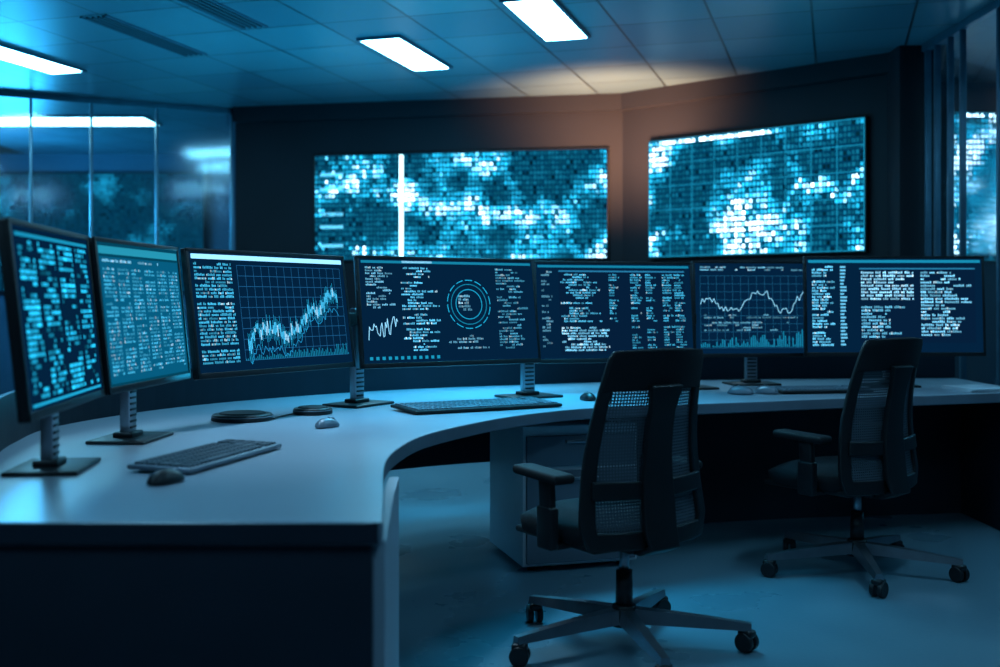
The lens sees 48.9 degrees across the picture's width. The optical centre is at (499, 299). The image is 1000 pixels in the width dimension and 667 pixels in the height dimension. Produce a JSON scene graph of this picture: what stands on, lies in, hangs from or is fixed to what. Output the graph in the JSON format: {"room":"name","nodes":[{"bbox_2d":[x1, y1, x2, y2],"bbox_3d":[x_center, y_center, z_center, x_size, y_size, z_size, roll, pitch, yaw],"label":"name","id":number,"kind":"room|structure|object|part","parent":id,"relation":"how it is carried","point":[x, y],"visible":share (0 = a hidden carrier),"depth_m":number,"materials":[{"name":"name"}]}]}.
{"room":"control room","nodes":[
{"label":"control room","id":0,"kind":"room"},
{"bbox_2d":[0,154,234,394],"bbox_3d":[-4.600,-0.260,13.300,4.500,3.000,0.120,0,0,0],"label":"wall","id":1,"kind":"structure","parent":0,"point":[216,167],"depth_m":13.24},
{"bbox_2d":[0,173,205,291],"bbox_3d":[-5.075,-0.810,13.181,3.080,1.430,0.069,0,0,0],"label":"display screen","id":2,"kind":"object","parent":1,"relation":"in","point":[123,203],"depth_m":13.15,"materials":[{"name":"blue glass"}]},
{"bbox_2d":[235,111,622,309],"bbox_3d":[-0.670,-0.260,9.830,3.562,3.000,0.120,0,0,11],"label":"wall","id":3,"kind":"structure","parent":0,"point":[274,161],"depth_m":9.90,"materials":[{"name":"black paint"}]},
{"bbox_2d":[314,147,608,261],"bbox_3d":[-0.369,-0.830,9.715,2.666,0.970,0.069,0,0,11],"label":"display screen","id":4,"kind":"object","parent":3,"relation":"attached to","point":[549,203],"visible":0.98,"depth_m":9.67,"materials":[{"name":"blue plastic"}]},
{"bbox_2d":[233,52,888,123],"bbox_3d":[0.338,-1.690,9.298,5.695,0.140,0.843,0,0,23],"label":"trim","id":5,"kind":"structure","parent":3,"relation":"attached to","point":[876,64],"depth_m":9.42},
{"bbox_2d":[0,0,994,153],"bbox_3d":[0.400,-1.810,5.900,12.200,0.100,16.200,0,0,0],"label":"ceiling","id":6,"kind":"structure","parent":0,"point":[309,52],"depth_m":7.76,"materials":[{"name":"tile"}]},
{"bbox_2d":[0,59,50,73],"bbox_3d":[-3.603,-1.749,7.994,0.021,0.022,1.000,0,0,17],"label":"frame","id":7,"kind":"object","parent":6,"relation":"attached to","point":[0,59],"visible":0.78,"depth_m":8.19,"materials":[{"name":"metal"}]},
{"bbox_2d":[0,47,80,73],"bbox_3d":[-3.460,-1.748,7.950,0.280,0.012,1.000,0,0,17],"label":"ceiling light","id":8,"kind":"object","parent":6,"relation":"in","point":[5,54],"visible":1,"depth_m":8.07,"materials":[{"name":"white plastic"}]},
{"bbox_2d":[0,43,84,71],"bbox_3d":[-3.317,-1.749,7.906,0.021,0.022,1.000,0,0,17],"label":"frame","id":9,"kind":"object","parent":6,"relation":"attached to","point":[8,47],"visible":1,"depth_m":7.92,"materials":[{"name":"metal"}]},
{"bbox_2d":[50,69,86,74],"bbox_3d":[-3.311,-1.749,8.438,0.320,0.022,0.021,0,0,17],"label":"frame","id":10,"kind":"object","parent":6,"relation":"attached to","point":[85,69],"visible":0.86,"depth_m":8.44,"materials":[{"name":"metal"}]},
{"bbox_2d":[0,115,142,117],"bbox_3d":[-4.700,-1.749,10.490,2.600,0.022,0.020,0,0,0],"label":"frame","id":11,"kind":"object","parent":6,"relation":"attached to","point":[1,116],"visible":1,"depth_m":10.48,"materials":[{"name":"metal"}]},
{"bbox_2d":[0,118,158,125],"bbox_3d":[-4.700,-1.748,10.750,2.600,0.012,0.500,0,0,0],"label":"ceiling light","id":12,"kind":"object","parent":6,"relation":"in","point":[3,121],"visible":0.89,"depth_m":10.79,"materials":[{"name":"white plastic"}]},
{"bbox_2d":[0,126,160,126],"bbox_3d":[-4.700,-1.749,11.010,2.600,0.022,0.020,0,0,0],"label":"frame","id":13,"kind":"object","parent":6,"relation":"attached to","point":[0,126],"visible":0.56,"depth_m":11.02,"materials":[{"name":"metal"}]},
{"bbox_2d":[0,90,232,249],"bbox_3d":[-3.630,-0.260,9.545,2.625,2.998,0.052,0,0,-27],"label":"window frame","id":14,"kind":"structure","parent":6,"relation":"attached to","point":[5,94],"depth_m":9.66,"materials":[{"name":"metal"}]},
{"bbox_3d":[-3.993,-0.260,9.361,0.022,2.998,0.040,0,0,-27],"label":"mullion","id":15,"kind":"part","parent":14,"relation":"part of","materials":[{"name":"grey metal"}]},
{"bbox_3d":[-3.560,-0.260,9.581,0.022,2.998,0.040,0,0,-27],"label":"mullion","id":16,"kind":"part","parent":14,"relation":"part of","materials":[{"name":"grey metal"}]},
{"bbox_3d":[-3.068,-0.260,9.831,0.022,2.998,0.040,0,0,-27],"label":"mullion","id":17,"kind":"part","parent":14,"relation":"part of","materials":[{"name":"grey metal"}]},
{"bbox_3d":[-2.474,-0.260,10.133,0.022,2.998,0.040,0,0,-27],"label":"mullion","id":18,"kind":"part","parent":14,"relation":"part of","materials":[{"name":"grey metal"}]},
{"bbox_2d":[80,14,207,56],"bbox_3d":[-2.350,-1.753,7.350,0.195,0.012,1.140,0,0,17],"label":"ceiling air vent","id":19,"kind":"object","parent":6,"relation":"in","point":[109,22],"depth_m":7.28,"materials":[{"name":"black metal"}]},
{"bbox_2d":[176,0,267,29],"bbox_3d":[-1.750,-1.753,6.550,0.195,0.012,1.140,0,0,17],"label":"ceiling air vent","id":20,"kind":"object","parent":6,"relation":"in","point":[200,5],"depth_m":6.73,"materials":[{"name":"black metal"}]},
{"bbox_2d":[356,34,401,41],"bbox_3d":[-0.809,-1.749,7.342,0.320,0.022,0.020,0,0,17],"label":"frame","id":21,"kind":"object","parent":6,"relation":"attached to","point":[398,36],"visible":1,"depth_m":7.34,"materials":[{"name":"metal"}]},
{"bbox_2d":[359,41,414,70],"bbox_3d":[-0.803,-1.749,7.874,0.021,0.022,1.000,0,0,17],"label":"frame","id":22,"kind":"object","parent":6,"relation":"attached to","point":[366,45],"visible":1,"depth_m":7.83,"materials":[{"name":"metal"}]},
{"bbox_2d":[361,39,446,69],"bbox_3d":[-0.660,-1.748,7.830,0.280,0.012,1.000,0,0,17],"label":"ceiling light","id":23,"kind":"object","parent":6,"relation":"in","point":[400,51],"visible":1,"depth_m":7.81,"materials":[{"name":"white plastic"}]},
{"bbox_2d":[399,36,451,68],"bbox_3d":[-0.517,-1.749,7.786,0.021,0.022,1.000,0,0,17],"label":"frame","id":24,"kind":"object","parent":6,"relation":"attached to","point":[403,38],"visible":1,"depth_m":7.75,"materials":[{"name":"metal"}]},
{"bbox_2d":[413,66,452,71],"bbox_3d":[-0.511,-1.749,8.318,0.320,0.022,0.021,0,0,17],"label":"frame","id":25,"kind":"object","parent":6,"relation":"attached to","point":[452,66],"visible":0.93,"depth_m":8.31,"materials":[{"name":"metal"}]},
{"bbox_2d":[499,0,531,2],"bbox_3d":[0.151,-1.749,6.382,0.320,0.022,0.020,0,0,17],"label":"frame","id":26,"kind":"object","parent":6,"relation":"attached to","point":[500,1],"visible":1,"depth_m":6.40,"materials":[{"name":"metal"}]},
{"bbox_2d":[501,3,545,40],"bbox_3d":[0.157,-1.749,6.914,0.021,0.022,1.000,0,0,17],"label":"frame","id":27,"kind":"object","parent":6,"relation":"attached to","point":[503,4],"visible":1,"depth_m":6.86,"materials":[{"name":"metal"}]},
{"bbox_2d":[505,0,585,40],"bbox_3d":[0.300,-1.748,6.870,0.280,0.012,1.000,0,0,17],"label":"ceiling light","id":28,"kind":"object","parent":6,"relation":"in","point":[543,16],"visible":0.91,"depth_m":6.83,"materials":[{"name":"white plastic"}]},
{"bbox_2d":[544,35,590,41],"bbox_3d":[0.449,-1.749,7.358,0.320,0.022,0.021,0,0,17],"label":"frame","id":29,"kind":"object","parent":6,"relation":"attached to","point":[590,35],"visible":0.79,"depth_m":7.35,"materials":[{"name":"metal"}]},
{"bbox_2d":[551,0,589,37],"bbox_3d":[0.443,-1.749,6.826,0.021,0.022,1.000,0,0,17],"label":"frame","id":30,"kind":"object","parent":6,"relation":"attached to","point":[557,3],"visible":1,"depth_m":6.79,"materials":[{"name":"metal"}]},
{"bbox_2d":[922,0,999,385],"bbox_3d":[2.930,-0.260,2.840,0.050,2.998,9.480,0,0,0],"label":"window","id":31,"kind":"structure","parent":6,"relation":"attached to","point":[990,8],"depth_m":6.97,"materials":[{"name":"metal"}]},
{"bbox_3d":[2.930,-0.260,7.533,0.040,2.998,0.022,0,0,0],"label":"mullion","id":32,"kind":"part","parent":31,"relation":"part of","materials":[{"name":"black metal"}]},
{"bbox_3d":[2.930,-0.260,7.371,0.040,2.998,0.022,0,0,0],"label":"mullion","id":33,"kind":"part","parent":31,"relation":"part of","materials":[{"name":"black metal"}]},
{"bbox_3d":[2.930,-0.260,7.153,0.040,2.998,0.022,0,0,0],"label":"mullion","id":34,"kind":"part","parent":31,"relation":"part of","materials":[{"name":"black metal"}]},
{"bbox_3d":[2.930,-0.260,6.964,0.040,2.998,0.022,0,0,0],"label":"mullion","id":35,"kind":"part","parent":31,"relation":"part of","materials":[{"name":"black metal"}]},
{"bbox_3d":[2.930,-0.260,6.442,0.040,2.998,0.022,0,0,0],"label":"mullion","id":36,"kind":"part","parent":31,"relation":"part of","materials":[{"name":"black metal"}]},
{"bbox_2d":[384,462,999,666],"bbox_3d":[0.400,1.290,5.900,12.200,0.100,16.200,0,0,0],"label":"floor","id":37,"kind":"structure","parent":0,"point":[463,600],"depth_m":4.66,"materials":[{"name":"concrete"}]},
{"bbox_2d":[0,356,999,666],"bbox_3d":[0.314,0.775,5.010,2.681,0.930,5.989,0,0,42],"label":"desk","id":38,"kind":"object","parent":37,"relation":"on","point":[287,555],"visible":0.62,"depth_m":2.90,"materials":[{"name":"laminate"}]},
{"bbox_2d":[0,218,104,476],"bbox_3d":[-1.255,0.141,3.008,0.200,0.677,0.761,0,0,-7],"label":"computer monitor","id":39,"kind":"object","parent":38,"relation":"on","point":[48,289],"visible":1,"depth_m":2.94,"materials":[{"name":"black plastic"}]},
{"bbox_2d":[85,236,190,444],"bbox_3d":[-1.268,0.141,3.780,0.200,0.677,0.732,0,0,4],"label":"computer monitor","id":40,"kind":"object","parent":38,"relation":"on","point":[138,294],"visible":0.99,"depth_m":3.72,"materials":[{"name":"black plastic"}]},
{"bbox_2d":[146,467,184,484],"bbox_3d":[-0.875,0.458,2.880,0.061,0.043,0.120,0,0,25],"label":"computer mouse","id":41,"kind":"object","parent":38,"relation":"on","point":[168,475],"visible":1,"depth_m":2.85,"materials":[{"name":"black plastic"}]},
{"bbox_3d":[-0.760,0.885,2.400,0.965,0.709,0.030,0,0,0],"label":"panel","id":42,"kind":"part","parent":38,"relation":"part of","materials":[{"name":"laminate"}]},
{"bbox_2d":[127,439,281,473],"bbox_3d":[-0.870,0.465,3.300,0.200,0.028,0.560,0,0,15],"label":"keyboard","id":43,"kind":"object","parent":38,"relation":"on","point":[202,457],"visible":1,"depth_m":3.22,"materials":[{"name":"black plastic"}]},
{"bbox_2d":[211,410,273,422],"bbox_3d":[-1.030,0.464,4.400,0.246,0.031,0.246,0,0,0],"label":"puck","id":44,"kind":"object","parent":38,"relation":"on","point":[233,416],"visible":1,"depth_m":4.32,"materials":[{"name":"black plastic"}]},
{"bbox_2d":[219,410,265,415],"bbox_3d":[-1.030,0.451,4.400,0.186,0.006,0.186,0,0,0],"label":"grille","id":45,"kind":"object","parent":44,"relation":"attached to","point":[233,412],"depth_m":4.35,"materials":[{"name":"black plastic"}]},
{"bbox_2d":[273,413,293,418],"bbox_3d":[-0.891,0.475,4.502,0.025,0.009,0.206,0,0,13],"label":"cable","id":46,"kind":"object","parent":38,"relation":"on","point":[290,413],"visible":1,"depth_m":4.52,"materials":[{"name":"black plastic"}]},
{"bbox_2d":[180,248,393,408],"bbox_3d":[-0.884,0.142,4.631,0.200,0.675,1.202,0,0,31],"label":"computer monitor","id":47,"kind":"object","parent":38,"relation":"on","point":[249,313],"visible":0.96,"depth_m":4.44,"materials":[{"name":"black plastic"}]},
{"bbox_3d":[-0.805,0.087,4.771,0.030,0.060,0.700,0,0,31],"label":"mount arm","id":48,"kind":"part","parent":47,"relation":"part of"},
{"bbox_2d":[293,405,332,415],"bbox_3d":[-0.790,0.464,4.640,0.167,0.031,0.167,0,0,0],"label":"puck","id":49,"kind":"object","parent":38,"relation":"on","point":[309,410],"visible":1,"depth_m":4.58,"materials":[{"name":"black plastic"}]},
{"bbox_2d":[298,405,326,408],"bbox_3d":[-0.790,0.451,4.640,0.126,0.006,0.126,0,0,0],"label":"grille","id":50,"kind":"object","parent":49,"relation":"attached to","point":[304,406],"depth_m":4.61,"materials":[{"name":"grey plastic"}]},
{"bbox_2d":[315,417,339,427],"bbox_3d":[-0.650,0.459,4.140,0.058,0.040,0.114,0,0,35],"label":"computer mouse","id":51,"kind":"object","parent":38,"relation":"on","point":[328,422],"visible":1,"depth_m":4.11,"materials":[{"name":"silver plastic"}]},
{"bbox_3d":[-0.295,0.885,2.860,0.034,0.709,0.882,0,0,-3],"label":"panel","id":52,"kind":"part","parent":38,"relation":"part of","materials":[{"name":"grey laminate"}]},
{"bbox_3d":[-0.911,0.706,5.178,0.322,0.349,2.385,0,0,39],"label":"modesty panel","id":53,"kind":"part","parent":38,"relation":"part of","materials":[{"name":"laminate"}]},
{"bbox_2d":[353,255,562,398],"bbox_3d":[-0.199,0.140,5.224,1.074,0.680,0.200,0,0,-31],"label":"computer monitor","id":54,"kind":"object","parent":38,"relation":"on","point":[411,311],"visible":1,"depth_m":5.13,"materials":[{"name":"black plastic"}]},
{"bbox_2d":[390,397,561,414],"bbox_3d":[-0.100,0.465,4.860,0.720,0.029,0.270,0,0,-29],"label":"keyboard","id":55,"kind":"object","parent":38,"relation":"on","point":[432,407],"visible":1,"depth_m":4.79,"materials":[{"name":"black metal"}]},
{"bbox_3d":[0.070,0.415,5.247,1.954,0.210,5.967,0,0,43],"label":"privacy panel","id":56,"kind":"part","parent":38,"relation":"part of","materials":[{"name":"laminate"}]},
{"bbox_2d":[580,391,595,400],"bbox_3d":[0.420,0.458,5.260,0.061,0.043,0.120,0,0,-20],"label":"computer mouse","id":57,"kind":"object","parent":38,"relation":"on","point":[587,396],"visible":0.99,"depth_m":5.22,"materials":[{"name":"black plastic"}]},
{"bbox_2d":[534,261,718,389],"bbox_3d":[0.655,0.139,5.845,1.026,0.682,0.200,0,0,-16],"label":"computer monitor","id":58,"kind":"object","parent":38,"relation":"on","point":[588,311],"visible":0.77,"depth_m":5.76,"materials":[{"name":"black plastic"}]},
{"bbox_2d":[727,385,753,394],"bbox_3d":[1.220,0.455,5.580,0.138,0.049,0.070,0,0,30],"label":"computer mouse","id":59,"kind":"object","parent":38,"relation":"on","point":[741,390],"visible":1,"depth_m":5.55,"materials":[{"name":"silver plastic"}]},
{"bbox_2d":[691,261,819,385],"bbox_3d":[1.425,0.130,6.239,0.732,0.699,0.200,0,0,-8],"label":"computer monitor","id":60,"kind":"object","parent":38,"relation":"on","point":[750,310],"visible":0.89,"depth_m":6.16,"materials":[{"name":"black plastic"}]},
{"bbox_2d":[754,385,778,393],"bbox_3d":[1.360,0.456,5.620,0.132,0.047,0.067,0,0,40],"label":"computer mouse","id":61,"kind":"object","parent":38,"relation":"on","point":[760,389],"visible":1,"depth_m":5.59,"materials":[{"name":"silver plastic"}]},
{"bbox_2d":[773,385,872,393],"bbox_3d":[1.660,0.465,5.720,0.500,0.028,0.200,0,0,-10],"label":"keyboard","id":62,"kind":"object","parent":38,"relation":"on","point":[823,388],"visible":0.76,"depth_m":5.65,"materials":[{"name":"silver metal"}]},
{"bbox_2d":[803,256,985,387],"bbox_3d":[2.165,0.119,6.110,0.990,0.721,0.200,0,0,0],"label":"computer monitor","id":63,"kind":"object","parent":38,"relation":"on","point":[849,301],"visible":0.82,"depth_m":6.03,"materials":[{"name":"glass"}]},
{"bbox_2d":[941,385,999,391],"bbox_3d":[2.533,0.471,5.853,0.234,0.018,0.298,0,0,-8],"label":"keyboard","id":64,"kind":"object","parent":38,"relation":"on","point":[965,388],"visible":1,"depth_m":5.81,"materials":[{"name":"grey plastic"}]},
{"bbox_2d":[490,418,636,569],"bbox_3d":[0.299,0.907,5.322,0.560,0.665,0.595,0,0,-16],"label":"drawer pedestal","id":65,"kind":"object","parent":37,"relation":"on","point":[559,446],"visible":0.41,"depth_m":5.05,"materials":[{"name":"metal"}]},
{"bbox_3d":[0.379,0.648,5.046,0.160,0.012,0.020,0,0,-16],"label":"handle","id":66,"kind":"part","parent":65,"relation":"part of","materials":[{"name":"metal"}]},
{"bbox_3d":[0.374,0.690,5.062,0.530,0.140,0.020,0,0,-16],"label":"drawer","id":67,"kind":"part","parent":65,"relation":"part of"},
{"bbox_3d":[0.374,0.870,5.062,0.530,0.180,0.020,0,0,-16],"label":"drawer","id":68,"kind":"part","parent":65,"relation":"part of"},
{"bbox_3d":[0.374,1.090,5.062,0.530,0.220,0.020,0,0,-16],"label":"drawer","id":69,"kind":"part","parent":65,"relation":"part of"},
{"bbox_2d":[509,348,758,666],"bbox_3d":[0.410,0.703,3.931,0.875,1.073,0.897,0,0,-33],"label":"office chair","id":70,"kind":"object","parent":37,"relation":"on","point":[650,515],"visible":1,"depth_m":3.77,"materials":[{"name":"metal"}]},
{"bbox_2d":[511,642,527,650],"bbox_3d":[0.067,1.178,3.735,0.054,0.030,0.048,0,0,10],"label":"hood","id":71,"kind":"object","parent":70,"relation":"attached to","point":[516,646],"depth_m":3.71,"materials":[{"name":"black plastic"}]},
{"bbox_2d":[528,603,540,610],"bbox_3d":[0.133,1.178,4.236,0.048,0.030,0.054,0,0,-8],"label":"hood","id":72,"kind":"object","parent":70,"relation":"attached to","point":[531,606],"depth_m":4.21,"materials":[{"name":"black plastic"}]},
{"bbox_3d":[0.166,0.740,3.818,0.030,0.235,0.070,0,-4,-33],"label":"arm post","id":73,"kind":"part","parent":70,"relation":"part of","materials":[{"name":"black plastic"}]},
{"bbox_3d":[0.377,0.796,4.045,0.530,0.099,0.550,0,0,-33],"label":"seat","id":74,"kind":"part","parent":70,"relation":"part of","materials":[{"name":"fabric"}]},
{"bbox_2d":[655,663,672,666],"bbox_3d":[0.523,1.178,3.517,0.048,0.030,0.054,0,0,28],"label":"hood","id":75,"kind":"object","parent":70,"relation":"attached to","point":[658,664],"depth_m":3.50,"materials":[{"name":"black plastic"}]},
{"bbox_2d":[738,629,755,638],"bbox_3d":[0.871,1.178,3.884,0.048,0.030,0.054,0,0,-44],"label":"hood","id":76,"kind":"object","parent":70,"relation":"attached to","point":[742,633],"depth_m":3.87,"materials":[{"name":"black plastic"}]},
{"bbox_2d":[761,337,969,597],"bbox_3d":[1.626,0.703,5.053,0.894,1.073,0.882,0,0,-36],"label":"office chair","id":77,"kind":"object","parent":37,"relation":"on","point":[842,475],"visible":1,"depth_m":4.84,"materials":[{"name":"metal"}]},
{"bbox_2d":[763,559,775,564],"bbox_3d":[1.209,1.178,4.935,0.054,0.030,0.048,0,0,27],"label":"hood","id":78,"kind":"object","parent":77,"relation":"attached to","point":[766,561],"depth_m":4.91,"materials":[{"name":"black plastic"}]},
{"bbox_2d":[784,537,794,543],"bbox_3d":[1.419,1.178,5.394,0.048,0.030,0.054,0,0,9],"label":"hood","id":79,"kind":"object","parent":77,"relation":"attached to","point":[787,540],"depth_m":5.37,"materials":[{"name":"black plastic"}]},
{"bbox_3d":[1.364,0.740,4.876,0.030,0.235,0.070,0,-4,-36],"label":"arm post","id":80,"kind":"part","parent":77,"relation":"part of","materials":[{"name":"black plastic"}]},
{"bbox_3d":[1.562,0.796,5.113,0.530,0.099,0.550,0,0,-36],"label":"seat","id":81,"kind":"part","parent":77,"relation":"part of","materials":[{"name":"fabric"}]},
{"bbox_2d":[871,578,885,585],"bbox_3d":[1.581,1.178,4.593,0.048,0.030,0.054,0,0,45],"label":"hood","id":82,"kind":"object","parent":77,"relation":"attached to","point":[875,581],"depth_m":4.57,"materials":[{"name":"black plastic"}]},
{"bbox_2d":[951,564,966,571],"bbox_3d":[2.021,1.178,4.841,0.048,0.030,0.054,0,0,-27],"label":"hood","id":83,"kind":"object","parent":77,"relation":"attached to","point":[954,567],"depth_m":4.82,"materials":[{"name":"black plastic"}]},
{"bbox_2d":[887,45,923,255],"bbox_3d":[2.880,-0.260,7.720,0.240,3.000,0.240,0,0,0],"label":"column","id":84,"kind":"structure","parent":37,"relation":"on","point":[905,75],"depth_m":7.60,"materials":[{"name":"black paint"}]},
{"bbox_3d":[2.930,1.199,2.840,0.050,0.080,9.480,0,0,0],"label":"rail","id":85,"kind":"object","parent":37,"relation":"on","visible":0},
{"bbox_2d":[928,11,995,384],"bbox_3d":[2.930,-0.260,2.840,0.001,2.900,9.480,0,0,0],"label":"glass","id":86,"kind":"object","parent":85,"relation":"on","point":[980,37],"visible":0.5,"depth_m":6.82,"materials":[{"name":"glass"}]},
{"bbox_2d":[623,75,886,261],"bbox_3d":[1.970,-0.260,8.710,2.380,3.000,0.120,0,0,42],"label":"wall","id":87,"kind":"structure","parent":0,"point":[867,96],"depth_m":8.62,"materials":[{"name":"black paint"}]},
{"bbox_2d":[649,116,868,258],"bbox_3d":[1.965,-0.840,8.608,1.886,0.990,0.069,0,0,42],"label":"display screen","id":88,"kind":"object","parent":87,"relation":"attached to","point":[801,188],"visible":1,"depth_m":8.50,"materials":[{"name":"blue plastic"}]}
]}

